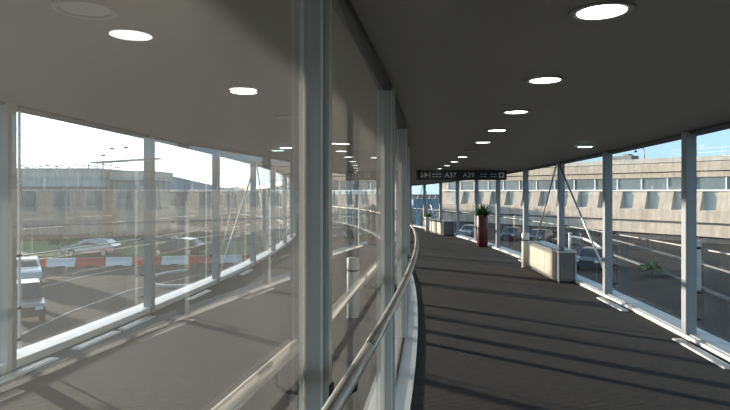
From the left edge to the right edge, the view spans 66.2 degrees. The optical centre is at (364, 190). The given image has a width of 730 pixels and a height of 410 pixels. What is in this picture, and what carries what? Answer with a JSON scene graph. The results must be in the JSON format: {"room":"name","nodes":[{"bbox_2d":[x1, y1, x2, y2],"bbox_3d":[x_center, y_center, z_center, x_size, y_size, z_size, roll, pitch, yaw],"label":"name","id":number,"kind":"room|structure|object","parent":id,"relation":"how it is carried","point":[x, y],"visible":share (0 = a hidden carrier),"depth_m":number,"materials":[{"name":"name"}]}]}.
{"room":"airport terminal","nodes":[
{"label":"airport terminal","id":0,"kind":"room"},
{"bbox_2d":[136,135,216,312],"bbox_3d":[-2.905,0.460,9.104,0.266,2.454,3.041,0,0,4],"label":"window","id":1,"kind":"structure","parent":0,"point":[150,300],"depth_m":7.61,"materials":[{"name":"grey paint"}]},
{"bbox_2d":[205,152,254,282],"bbox_3d":[-2.748,0.499,11.844,0.266,2.456,3.187,0,0,2],"label":"window","id":2,"kind":"structure","parent":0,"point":[234,270],"depth_m":10.26,"materials":[{"name":"grey paint"}]},
{"bbox_2d":[299,0,417,409],"bbox_3d":[-2.109,0.685,23.470,5.609,3.204,60.068,0,0,-5],"label":"window frame","id":3,"kind":"structure","parent":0,"point":[387,381],"depth_m":2.90,"materials":[{"name":"white paint"}]},
{"bbox_2d":[0,101,6,374],"bbox_3d":[-3.466,0.385,3.897,0.266,2.454,2.953,0,0,8],"label":"window","id":4,"kind":"structure","parent":3,"relation":"in","point":[3,366],"depth_m":4.96,"materials":[{"name":"grey paint"}]},
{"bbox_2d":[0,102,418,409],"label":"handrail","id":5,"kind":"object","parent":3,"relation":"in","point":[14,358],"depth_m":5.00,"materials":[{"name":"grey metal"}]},
{"bbox_2d":[220,162,274,273],"bbox_3d":[-2.681,0.538,13.442,0.288,2.454,5.340,0,0,0],"label":"window","id":6,"kind":"structure","parent":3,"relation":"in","point":[253,166],"depth_m":13.08,"materials":[{"name":"grey paint"}]},
{"bbox_2d":[267,168,285,252],"bbox_3d":[-2.690,0.576,17.288,0.266,2.455,3.092,0,0,-1],"label":"window","id":7,"kind":"structure","parent":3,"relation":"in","point":[273,247],"depth_m":16.10,"materials":[{"name":"grey paint"}]},
{"bbox_2d":[276,187,278,219],"bbox_3d":[-6.627,0.922,41.389,0.266,2.455,3.092,0,0,-17],"label":"window","id":8,"kind":"structure","parent":3,"relation":"in","point":[276,187],"depth_m":39.97,"materials":[{"name":"grey paint"}]},
{"bbox_2d":[276,187,278,220],"bbox_3d":[-5.856,0.884,38.778,0.266,2.455,3.092,0,0,-15],"label":"window","id":9,"kind":"structure","parent":3,"relation":"in","point":[277,187],"depth_m":39.91,"materials":[{"name":"grey paint"}]},
{"bbox_2d":[281,173,292,245],"bbox_3d":[-2.789,0.614,20.008,0.266,2.455,3.092,0,0,-3],"label":"window","id":10,"kind":"structure","parent":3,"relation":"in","point":[286,176],"depth_m":18.48,"materials":[{"name":"clear glass"}]},
{"bbox_2d":[288,176,295,238],"bbox_3d":[-2.974,0.653,22.724,0.266,2.455,3.092,0,0,-5],"label":"window","id":11,"kind":"structure","parent":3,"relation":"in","point":[291,234],"depth_m":21.21,"materials":[{"name":"grey paint"}]},
{"bbox_2d":[293,179,295,232],"bbox_3d":[-3.244,0.691,25.433,0.266,2.455,3.092,0,0,-6],"label":"window","id":12,"kind":"structure","parent":3,"relation":"in","point":[294,180],"depth_m":23.91,"materials":[{"name":"grey paint"}]},
{"bbox_2d":[296,181,296,230],"bbox_3d":[-3.598,0.730,28.132,0.266,2.455,3.092,0,0,-8],"label":"window","id":13,"kind":"structure","parent":3,"relation":"in","point":[296,181],"depth_m":26.62,"materials":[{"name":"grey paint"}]},
{"bbox_2d":[332,190,339,215],"bbox_3d":[-2.761,1.077,50.769,0.281,2.351,3.384,0,0,-22],"label":"window","id":14,"kind":"structure","parent":3,"relation":"in","point":[332,190],"depth_m":49.16,"materials":[{"name":"grey paint"}]},
{"bbox_2d":[341,189,351,216],"bbox_3d":[-1.680,1.037,47.984,0.281,2.351,3.384,0,0,-20],"label":"window","id":15,"kind":"structure","parent":3,"relation":"in","point":[350,189],"depth_m":46.40,"materials":[{"name":"grey paint"}]},
{"bbox_2d":[351,189,362,217],"bbox_3d":[-0.688,0.998,45.167,0.281,2.351,3.384,0,0,-18],"label":"window","id":16,"kind":"structure","parent":3,"relation":"in","point":[361,205],"depth_m":43.56,"materials":[{"name":"grey paint"}]},
{"bbox_2d":[0,0,729,191],"bbox_3d":[-3.279,-0.628,25.416,14.148,1.436,72.425,0,0,-6],"label":"ceiling","id":17,"kind":"structure","parent":0,"point":[165,69],"depth_m":3.58,"materials":[{"name":"paint"}]},
{"bbox_2d":[51,0,117,19],"bbox_3d":[-1.210,-0.784,2.424,0.264,0.010,0.264,0,0,0],"label":"recessed light","id":18,"kind":"object","parent":17,"relation":"in","point":[83,9],"visible":1,"depth_m":2.42,"materials":[{"name":"white plastic"}]},
{"bbox_2d":[60,2,109,15],"bbox_3d":[-1.210,-0.787,2.424,0.194,0.005,0.194,0,0,0],"label":"diffuser","id":19,"kind":"object","parent":18,"relation":"attached to","point":[67,8],"depth_m":2.42,"materials":[{"name":"white plastic"}]},
{"bbox_2d":[226,89,260,95],"bbox_3d":[-0.932,-0.758,4.308,0.264,0.010,0.264,0,0,0],"label":"recessed light","id":20,"kind":"object","parent":17,"relation":"in","point":[240,92],"visible":1,"depth_m":4.31,"materials":[{"name":"white"}]},
{"bbox_2d":[231,90,256,93],"bbox_3d":[-0.932,-0.760,4.308,0.194,0.005,0.194,0,0,0],"label":"diffuser","id":21,"kind":"object","parent":20,"relation":"attached to","point":[232,91],"depth_m":4.29,"materials":[{"name":"white plastic"}]},
{"bbox_2d":[277,146,294,148],"bbox_3d":[-1.249,-0.693,8.848,0.280,0.042,0.100,0,0,4],"label":"emergency light","id":22,"kind":"object","parent":17,"relation":"attached to","point":[280,147],"visible":1,"depth_m":8.81,"materials":[{"name":"white paint"}]},
{"bbox_2d":[276,115,298,119],"bbox_3d":[-0.768,-0.739,5.638,0.264,0.010,0.264,0,0,0],"label":"recessed light","id":23,"kind":"object","parent":17,"relation":"in","point":[286,117],"visible":0.91,"depth_m":5.63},
{"bbox_2d":[279,116,297,118],"bbox_3d":[-0.768,-0.742,5.638,0.194,0.005,0.194,0,0,0],"label":"diffuser","id":24,"kind":"object","parent":23,"relation":"attached to","point":[280,117],"depth_m":5.63,"materials":[{"name":"white plastic"}]},
{"bbox_2d":[416,170,506,179],"bbox_3d":[2.599,-0.434,15.106,2.420,0.278,0.106,0,0,0],"label":"direction sign","id":25,"kind":"object","parent":17,"relation":"hanging from","point":[420,174],"visible":1,"depth_m":15.06,"materials":[{"name":"grey metal"}]},
{"bbox_2d":[473,141,492,143],"bbox_3d":[1.641,-0.673,7.785,0.264,0.010,0.264,0,0,0],"label":"recessed light","id":26,"kind":"object","parent":17,"relation":"in","point":[480,142],"visible":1,"depth_m":7.77,"materials":[{"name":"white plastic"}]},
{"bbox_2d":[485,129,508,131],"bbox_3d":[1.514,-0.691,6.421,0.264,0.010,0.264,0,0,0],"label":"recessed light","id":27,"kind":"object","parent":17,"relation":"in","point":[490,130],"visible":1,"depth_m":6.40,"materials":[{"name":"white plastic"}]},
{"bbox_2d":[501,110,530,114],"bbox_3d":[1.365,-0.710,5.060,0.264,0.010,0.264,0,0,0],"label":"recessed light","id":28,"kind":"object","parent":17,"relation":"in","point":[509,112],"visible":1,"depth_m":5.06,"materials":[{"name":"white"}]},
{"bbox_2d":[505,111,526,113],"bbox_3d":[1.365,-0.712,5.060,0.194,0.005,0.194,0,0,0],"label":"diffuser","id":29,"kind":"object","parent":28,"relation":"attached to","point":[506,112],"depth_m":5.06,"materials":[{"name":"white plastic"}]},
{"bbox_2d":[524,76,565,84],"bbox_3d":[1.190,-0.728,3.700,0.264,0.010,0.264,0,0,0],"label":"recessed light","id":30,"kind":"object","parent":17,"relation":"in","point":[543,80],"visible":1,"depth_m":3.69,"materials":[{"name":"white plastic"}]},
{"bbox_2d":[530,78,560,82],"bbox_3d":[1.190,-0.730,3.700,0.194,0.005,0.194,0,0,0],"label":"diffuser","id":31,"kind":"object","parent":30,"relation":"attached to","point":[532,80],"depth_m":3.69,"materials":[{"name":"white plastic"}]},
{"bbox_2d":[574,144,595,147],"bbox_3d":[3.087,-0.632,7.858,0.280,0.042,0.100,0,0,5],"label":"recessed light","id":32,"kind":"object","parent":17,"relation":"attached to","point":[575,145],"visible":1,"depth_m":7.82,"materials":[{"name":"white paint"}]},
{"bbox_2d":[568,1,635,22],"bbox_3d":[0.990,-0.746,2.344,0.264,0.010,0.264,0,0,0],"label":"recessed light","id":33,"kind":"object","parent":17,"relation":"in","point":[605,11],"visible":1,"depth_m":2.33,"materials":[{"name":"white plastic"}]},
{"bbox_2d":[577,5,626,18],"bbox_3d":[0.990,-0.749,2.344,0.194,0.005,0.194,0,0,0],"label":"diffuser","id":34,"kind":"object","parent":33,"relation":"attached to","point":[585,11],"depth_m":2.34,"materials":[{"name":"white plastic"}]},
{"bbox_2d":[0,213,729,409],"bbox_3d":[-3.281,2.076,25.418,14.053,1.322,72.382,0,0,-6],"label":"floor","id":35,"kind":"structure","parent":0,"point":[495,333],"depth_m":5.77,"materials":[{"name":"carpet"}]},
{"bbox_2d":[0,357,58,383],"bbox_3d":[-3.042,1.602,5.018,0.101,0.030,0.759,0,0,7],"label":"floor vent","id":36,"kind":"object","parent":35,"relation":"in","point":[41,363],"visible":1,"depth_m":5.01,"materials":[{"name":"silver metal"}]},
{"bbox_2d":[71,331,120,349],"bbox_3d":[-2.913,1.618,6.103,0.101,0.030,0.761,0,0,6],"label":"floor vent","id":37,"kind":"object","parent":35,"relation":"in","point":[112,333],"visible":1,"depth_m":6.03,"materials":[{"name":"silver metal"}]},
{"bbox_2d":[117,315,155,329],"bbox_3d":[-2.823,1.630,6.955,0.101,0.030,0.763,0,0,6],"label":"floor vent","id":38,"kind":"object","parent":35,"relation":"in","point":[148,317],"visible":1,"depth_m":6.89,"materials":[{"name":"silver metal"}]},
{"bbox_2d":[186,290,211,299],"bbox_3d":[-2.648,1.658,8.953,0.101,0.032,0.862,0,0,4],"label":"floor vent","id":39,"kind":"object","parent":35,"relation":"in","point":[205,291],"visible":1,"depth_m":8.89,"materials":[{"name":"silver metal"}]},
{"bbox_2d":[240,190,248,214],"bbox_3d":[-11.689,1.115,54.010,0.266,2.455,3.092,0,0,-26],"label":"window","id":40,"kind":"structure","parent":35,"relation":"on","point":[240,190],"depth_m":52.66,"materials":[{"name":"grey paint"}]},
{"bbox_2d":[239,269,253,274],"bbox_3d":[-2.485,1.698,11.727,0.101,0.032,0.863,0,0,2],"label":"floor vent","id":41,"kind":"object","parent":35,"relation":"in","point":[249,270],"visible":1,"depth_m":11.70,"materials":[{"name":"grey metal"}]},
{"bbox_2d":[256,189,262,216],"bbox_3d":[-9.427,1.038,49.058,0.266,2.455,3.092,0,0,-23],"label":"window","id":42,"kind":"structure","parent":35,"relation":"on","point":[256,189],"depth_m":47.82,"materials":[{"name":"grey paint"}]},
{"bbox_2d":[259,188,268,217],"bbox_3d":[-8.414,0.999,46.531,0.266,2.455,3.092,0,0,-21],"label":"window","id":43,"kind":"structure","parent":35,"relation":"on","point":[267,215],"depth_m":45.13,"materials":[{"name":"grey paint"}]},
{"bbox_2d":[346,257,359,318],"bbox_3d":[-0.155,1.256,7.283,0.180,0.784,0.180,0,0,0],"label":"bollard","id":44,"kind":"object","parent":35,"relation":"on","point":[352,262],"visible":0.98,"depth_m":7.22,"materials":[{"name":"metal"}]},
{"bbox_2d":[410,185,413,224],"bbox_3d":[2.368,0.842,33.622,0.281,2.351,3.384,0,0,-11],"label":"window","id":45,"kind":"structure","parent":35,"relation":"on","point":[410,185],"depth_m":31.96,"materials":[{"name":"grey paint"}]},
{"bbox_2d":[411,184,434,227],"bbox_3d":[3.091,0.802,29.458,0.292,2.351,5.864,0,0,-9],"label":"window","id":46,"kind":"structure","parent":35,"relation":"on","point":[423,185],"depth_m":29.03,"materials":[{"name":"grey paint"}]},
{"bbox_2d":[422,211,432,230],"bbox_3d":[3.028,1.419,26.564,0.664,0.974,0.708,0,0,-23],"label":"potted plant","id":47,"kind":"object","parent":35,"relation":"on","point":[427,215],"visible":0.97,"depth_m":26.43,"materials":[{"name":"green plant"}]},
{"bbox_2d":[424,182,442,228],"bbox_3d":[3.351,0.762,27.625,0.282,2.354,3.590,0,0,-7],"label":"window","id":48,"kind":"structure","parent":35,"relation":"on","point":[440,183],"depth_m":25.85,"materials":[{"name":"grey paint"}]},
{"bbox_2d":[429,218,439,233],"bbox_3d":[3.281,1.576,25.299,0.490,0.628,1.230,0,0,-6],"label":"base cabinet","id":49,"kind":"object","parent":35,"relation":"on","point":[432,221],"visible":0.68,"depth_m":25.27,"materials":[{"name":"beige metal"}]},
{"bbox_2d":[437,219,453,235],"bbox_3d":[3.421,1.557,23.869,0.490,0.628,1.230,0,0,-5],"label":"base cabinet","id":50,"kind":"object","parent":35,"relation":"on","point":[445,227],"visible":1,"depth_m":23.28,"materials":[{"name":"beige metal"}]},
{"bbox_2d":[441,180,460,235],"bbox_3d":[3.702,0.721,24.555,0.281,2.351,3.384,0,0,-5],"label":"window","id":51,"kind":"structure","parent":35,"relation":"on","point":[456,181],"depth_m":22.87,"materials":[{"name":"grey paint"}]},
{"bbox_2d":[456,180,479,241],"bbox_3d":[3.944,0.682,21.577,0.281,2.351,3.384,0,0,-4],"label":"window","id":52,"kind":"structure","parent":35,"relation":"on","point":[477,194],"depth_m":19.89,"materials":[{"name":"grey paint"}]},
{"bbox_2d":[468,203,493,246],"bbox_3d":[3.810,1.072,17.915,1.076,1.443,1.000,0,0,-27],"label":"potted plant","id":53,"kind":"object","parent":35,"relation":"on","point":[482,214],"visible":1,"depth_m":17.83,"materials":[{"name":"green plant"}]},
{"bbox_2d":[475,180,501,248],"bbox_3d":[4.089,0.644,18.671,0.280,2.349,3.229,0,0,-2],"label":"window","id":54,"kind":"structure","parent":35,"relation":"on","point":[498,193],"depth_m":17.06,"materials":[{"name":"grey paint"}]},
{"bbox_2d":[496,169,530,258],"bbox_3d":[4.142,0.606,15.787,0.284,2.351,3.332,0,0,0],"label":"window","id":55,"kind":"structure","parent":35,"relation":"on","point":[526,192],"depth_m":14.13,"materials":[{"name":"grey paint"}]},
{"bbox_2d":[521,233,529,267],"bbox_3d":[3.605,1.330,12.584,0.180,0.784,0.180,0,0,0],"label":"bollard","id":56,"kind":"object","parent":35,"relation":"on","point":[525,236],"visible":1,"depth_m":12.52,"materials":[{"name":"metal"}]},
{"bbox_2d":[529,241,576,282],"bbox_3d":[3.760,1.402,11.336,0.340,0.608,2.130,0,0,3],"label":"base cabinet","id":57,"kind":"object","parent":35,"relation":"on","point":[558,263],"visible":1,"depth_m":10.65,"materials":[{"name":"beige metal"}]},
{"bbox_2d":[526,162,613,289],"bbox_3d":[4.064,0.569,11.690,0.291,2.349,5.658,0,0,2],"label":"window","id":58,"kind":"structure","parent":35,"relation":"on","point":[561,178],"depth_m":11.35,"materials":[{"name":"grey paint"}]},
{"bbox_2d":[561,151,619,295],"bbox_3d":[4.001,0.534,10.278,0.278,2.345,2.920,0,0,3],"label":"window","id":59,"kind":"structure","parent":35,"relation":"on","point":[606,288],"depth_m":8.84,"materials":[{"name":"grey paint"}]},
{"bbox_2d":[596,297,628,310],"bbox_3d":[3.622,1.655,8.226,0.101,0.033,1.029,0,0,4],"label":"floor vent","id":60,"kind":"object","parent":35,"relation":"in","point":[610,303],"visible":1,"depth_m":8.13,"materials":[{"name":"silver metal"}]},
{"bbox_2d":[603,131,707,336],"bbox_3d":[3.822,0.500,7.707,0.279,2.347,3.028,0,0,5],"label":"window","id":61,"kind":"structure","parent":35,"relation":"on","point":[687,324],"depth_m":6.22,"materials":[{"name":"grey paint"}]},
{"bbox_2d":[672,338,729,368],"bbox_3d":[3.381,1.621,5.637,0.102,0.034,1.084,0,0,6],"label":"floor vent","id":62,"kind":"object","parent":35,"relation":"in","point":[720,363],"visible":1,"depth_m":5.55,"materials":[{"name":"silver metal"}]},
{"bbox_2d":[683,121,729,361],"bbox_3d":[3.551,0.465,5.006,0.281,2.349,3.196,0,0,7],"label":"window","id":63,"kind":"structure","parent":35,"relation":"on","point":[709,342],"depth_m":5.83,"materials":[{"name":"grey paint"}]},
{"label":"outside","id":64,"kind":"structure","parent":0,"visible":0},
{"bbox_2d":[17,194,729,349],"bbox_3d":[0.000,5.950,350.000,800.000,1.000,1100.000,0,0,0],"label":"ground","id":65,"kind":"structure","parent":64,"point":[662,292],"depth_m":34.88,"materials":[{"name":"grey asphalt"}]},
{"bbox_2d":[17,256,41,282],"bbox_3d":[-20.701,4.750,33.996,1.790,1.400,4.310,0,0,-32],"label":"car","id":66,"kind":"object","parent":65,"relation":"on","point":[30,266],"visible":0.46,"depth_m":33.01,"materials":[{"name":"white paint"}]},
{"bbox_2d":[17,278,45,320],"bbox_3d":[-14.906,4.675,24.196,1.790,1.550,4.310,0,0,-32],"label":"car","id":67,"kind":"object","parent":65,"relation":"on","point":[32,297],"visible":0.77,"depth_m":23.33,"materials":[{"name":"paint"}]},
{"bbox_2d":[39,259,46,267],"bbox_3d":[-23.684,5.140,39.877,1.840,0.620,0.565,0,0,-8],"label":"barrier","id":68,"kind":"object","parent":65,"relation":"on","point":[43,262],"visible":0.33,"depth_m":39.87,"materials":[{"name":"red plastic"}]},
{"bbox_2d":[47,258,75,267],"bbox_3d":[-21.764,5.140,40.258,1.840,0.620,0.565,0,0,-10],"label":"barrier","id":69,"kind":"object","parent":65,"relation":"on","point":[52,262],"visible":0.88,"depth_m":40.10,"materials":[{"name":"white plastic"}]},
{"bbox_2d":[17,168,126,234],"bbox_3d":[-44.188,1.300,74.000,22.225,8.300,8.600,0,0,0],"label":"building","id":70,"kind":"structure","parent":65,"relation":"on","point":[54,201],"depth_m":70.00,"materials":[{"name":"concrete"}]},
{"bbox_2d":[21,162,119,169],"bbox_3d":[-40.050,-3.391,75.000,14.330,1.082,0.200,0,0,0],"label":"railing","id":71,"kind":"object","parent":70,"relation":"on","point":[103,164],"visible":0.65,"depth_m":74.95,"materials":[{"name":"grey metal"}]},
{"bbox_2d":[90,146,161,166],"bbox_3d":[-31.907,-4.500,73.000,10.071,3.300,2.000,0,0,0],"label":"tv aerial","id":72,"kind":"object","parent":70,"relation":"on","point":[124,147],"visible":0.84,"depth_m":72.38,"materials":[{"name":"grey metal"}]},
{"bbox_2d":[76,257,104,266],"bbox_3d":[-19.844,5.140,40.488,1.840,0.620,0.565,0,0,-12],"label":"barrier","id":73,"kind":"object","parent":65,"relation":"on","point":[80,262],"visible":0.99,"depth_m":40.33,"materials":[{"name":"red plastic"}]},
{"bbox_2d":[61,238,121,255],"bbox_3d":[-23.015,4.725,47.200,4.310,1.450,1.790,0,0,-3],"label":"car","id":74,"kind":"object","parent":65,"relation":"on","point":[109,248],"visible":0.92,"depth_m":46.39,"materials":[{"name":"silver metal"}]},
{"bbox_2d":[21,275,198,334],"bbox_3d":[-12.554,5.445,28.869,1.508,0.010,15.353,0,0,9],"label":"road marking","id":75,"kind":"object","parent":65,"relation":"on","point":[29,330],"visible":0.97,"depth_m":25.82,"materials":[{"name":"white paint"}]},
{"bbox_2d":[42,258,188,286],"bbox_3d":[-16.347,5.445,39.106,1.473,0.010,17.057,0,0,19],"label":"road marking","id":76,"kind":"object","parent":65,"relation":"on","point":[188,258],"visible":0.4,"depth_m":36.05,"materials":[{"name":"white paint"}]},
{"bbox_2d":[105,257,133,265],"bbox_3d":[-17.924,5.140,40.867,1.840,0.620,0.565,0,0,-7],"label":"barrier","id":77,"kind":"object","parent":65,"relation":"on","point":[110,261],"visible":1,"depth_m":40.71,"materials":[{"name":"white plastic"}]},
{"bbox_2d":[110,171,172,232],"bbox_3d":[-30.111,1.425,76.000,5.179,8.050,8.600,0,0,0],"label":"airport wing","id":78,"kind":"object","parent":65,"relation":"on","point":[128,197],"visible":0.84,"depth_m":71.99},
{"bbox_2d":[17,241,277,256],"bbox_3d":[-47.000,5.390,53.000,86.000,0.120,14.000,0,0,0],"label":"verge","id":79,"kind":"structure","parent":65,"relation":"on","point":[242,248],"depth_m":51.03,"materials":[{"name":"green plant"}]},
{"bbox_2d":[46,235,77,246],"bbox_3d":[-28.210,4.764,51.999,2.259,1.375,2.349,0,0,0],"label":"shrub","id":80,"kind":"object","parent":79,"relation":"on","point":[62,240],"visible":1,"depth_m":51.70,"materials":[{"name":"green plant"}]},
{"bbox_2d":[86,231,116,240],"bbox_3d":[-25.384,4.656,54.057,2.335,1.591,2.788,0,0,35],"label":"shrub","id":81,"kind":"object","parent":79,"relation":"on","point":[106,234],"visible":0.63,"depth_m":53.84,"materials":[{"name":"green plant"}]},
{"bbox_2d":[122,233,143,243],"bbox_3d":[-22.367,4.746,55.007,2.386,1.411,2.370,0,0,29],"label":"shrub","id":82,"kind":"object","parent":79,"relation":"on","point":[136,235],"visible":0.71,"depth_m":54.68,"materials":[{"name":"green plant"}]},
{"bbox_2d":[175,229,206,240],"bbox_3d":[-16.884,4.595,54.117,3.086,1.713,2.863,0,0,32],"label":"shrub","id":83,"kind":"object","parent":79,"relation":"on","point":[196,234],"visible":0.58,"depth_m":53.89,"materials":[{"name":"green plant"}]},
{"bbox_2d":[134,256,160,265],"bbox_3d":[-16.004,5.140,41.248,1.840,0.620,0.565,0,0,-9],"label":"barrier","id":84,"kind":"object","parent":65,"relation":"on","point":[138,261],"visible":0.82,"depth_m":41.06,"materials":[{"name":"red plastic"}]},
{"bbox_2d":[155,269,189,287],"bbox_3d":[-11.271,5.380,34.408,6.113,0.140,4.911,0,0,36],"label":"kerb","id":85,"kind":"object","parent":65,"relation":"on","point":[181,270],"visible":0.4,"depth_m":31.83,"materials":[{"name":"grey concrete"}]},
{"bbox_2d":[161,256,187,264],"bbox_3d":[-14.084,5.140,41.477,1.840,0.620,0.565,0,0,-11],"label":"barrier","id":86,"kind":"object","parent":65,"relation":"on","point":[166,260],"visible":1,"depth_m":41.31,"materials":[{"name":"white plastic"}]},
{"bbox_2d":[155,237,205,254],"bbox_3d":[-16.034,4.725,48.000,4.310,1.450,1.790,0,0,5],"label":"car","id":87,"kind":"object","parent":65,"relation":"on","point":[188,245],"visible":0.83,"depth_m":47.18,"materials":[{"name":"paint"}]},
{"bbox_2d":[189,255,211,264],"bbox_3d":[-12.164,5.140,41.858,1.840,0.620,0.565,0,0,-6],"label":"barrier","id":88,"kind":"object","parent":65,"relation":"on","point":[205,259],"visible":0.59,"depth_m":41.69,"materials":[{"name":"red plastic"}]},
{"bbox_2d":[220,255,241,263],"bbox_3d":[-10.244,5.140,42.237,1.840,0.620,0.565,0,0,-8],"label":"barrier","id":89,"kind":"object","parent":65,"relation":"on","point":[230,259],"visible":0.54,"depth_m":42.10,"materials":[{"name":"white plastic"}]},
{"bbox_2d":[170,189,298,219],"bbox_3d":[-28.879,2.575,110.000,36.071,5.750,12.600,0,0,0],"label":"building","id":90,"kind":"structure","parent":65,"relation":"on","point":[185,204],"depth_m":104.01,"materials":[{"name":"grey concrete"}]},
{"bbox_2d":[243,255,256,261],"bbox_3d":[-8.324,5.140,42.468,1.840,0.620,0.565,0,0,-10],"label":"barrier","id":91,"kind":"object","parent":65,"relation":"on","point":[245,257],"visible":0.27,"depth_m":42.23,"materials":[{"name":"red plastic"}]},
{"bbox_2d":[412,196,438,224],"bbox_3d":[9.429,3.115,88.461,4.486,4.671,3.278,0,0,0],"label":"bridge","id":92,"kind":"structure","parent":65,"relation":"on","point":[434,202],"depth_m":87.01,"materials":[{"name":"blue paint"}]},
{"bbox_2d":[459,224,474,237],"bbox_3d":[12.438,4.725,66.344,1.790,1.450,4.310,0,0,30],"label":"car","id":93,"kind":"object","parent":65,"relation":"on","point":[467,229],"visible":0.59,"depth_m":65.09,"materials":[{"name":"silver metal"}]},
{"bbox_2d":[500,227,522,240],"bbox_3d":[16.348,4.725,62.281,1.790,1.450,4.310,0,0,30],"label":"car","id":94,"kind":"object","parent":65,"relation":"on","point":[514,233],"visible":0.79,"depth_m":61.28,"materials":[{"name":"paint"}]},
{"bbox_2d":[529,229,553,241],"bbox_3d":[18.338,4.725,58.688,1.790,1.450,4.310,0,0,35],"label":"car","id":95,"kind":"object","parent":65,"relation":"on","point":[544,234],"visible":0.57,"depth_m":57.95,"materials":[{"name":"paint"}]},
{"bbox_2d":[568,233,571,248],"bbox_3d":[18.936,4.650,51.729,0.360,1.600,0.342,0,0,0],"label":"marker post","id":96,"kind":"object","parent":65,"relation":"on","point":[568,233],"visible":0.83,"depth_m":51.60,"materials":[{"name":"white plastic"}]},
{"bbox_2d":[436,155,729,244],"bbox_3d":[44.130,0.875,58.942,64.518,9.150,86.084,0,0,0],"label":"terminal building","id":97,"kind":"structure","parent":65,"relation":"on","point":[646,199],"depth_m":66.78,"materials":[{"name":"concrete"}]},
{"bbox_2d":[612,154,638,159],"bbox_3d":[32.020,-4.125,69.358,1.600,0.850,3.000,0,0,-34],"label":"rooftop structure","id":98,"kind":"object","parent":97,"relation":"on","point":[625,156],"visible":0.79,"depth_m":68.51,"materials":[{"name":"grey concrete"}]},
{"bbox_2d":[672,146,729,156],"bbox_3d":[48.314,-4.163,42.520,0.060,0.926,49.531,0,0,-34],"label":"roof railing","id":99,"kind":"object","parent":97,"relation":"on","point":[722,151],"visible":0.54,"depth_m":59.74,"materials":[{"name":"white metal"}]},
{"bbox_2d":[571,236,600,246],"bbox_3d":[20.606,5.020,51.514,0.871,0.860,12.293,0,0,9],"label":"guard rail","id":100,"kind":"object","parent":65,"relation":"on","point":[577,237],"visible":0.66,"depth_m":55.05,"materials":[{"name":"white metal"}]},
{"bbox_2d":[577,246,613,270],"bbox_3d":[16.206,4.725,39.632,1.790,1.450,4.310,0,0,35],"label":"car","id":101,"kind":"object","parent":65,"relation":"on","point":[587,256],"visible":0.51,"depth_m":38.46,"materials":[{"name":"paint"}]},
{"bbox_2d":[554,238,729,301],"bbox_3d":[20.328,5.390,47.241,1.786,0.120,41.213,0,0,5],"label":"kerb","id":102,"kind":"object","parent":65,"relation":"on","point":[707,290],"visible":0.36,"depth_m":35.09,"materials":[{"name":"concrete"}]},
{"bbox_2d":[637,260,668,275],"bbox_3d":[18.416,4.953,35.992,1.840,1.000,1.818,0,0,0],"label":"shrub","id":103,"kind":"object","parent":65,"relation":"on","point":[646,267],"visible":1,"depth_m":35.81,"materials":[{"name":"green plant"}]},
{"bbox_2d":[612,239,729,272],"bbox_3d":[25.077,5.390,42.974,0.482,0.120,38.951,0,0,8],"label":"kerb","id":104,"kind":"object","parent":65,"relation":"on","point":[676,256],"visible":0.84,"depth_m":47.56,"materials":[{"name":"grey concrete"}]},
{"bbox_2d":[697,240,702,289],"bbox_3d":[18.277,4.090,30.828,0.400,2.720,0.400,0,0,0],"label":"concrete post","id":105,"kind":"object","parent":65,"relation":"on","point":[699,242],"visible":0.48,"depth_m":30.67,"materials":[{"name":"grey concrete"}]},
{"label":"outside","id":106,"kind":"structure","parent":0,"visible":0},
{"bbox_2d":[170,176,229,188],"bbox_3d":[-331.617,-6.008,637.500,591.159,22.917,125.000,0,0,0],"label":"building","id":107,"kind":"structure","parent":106,"point":[177,183],"depth_m":610.49,"materials":[{"name":"grey concrete"}]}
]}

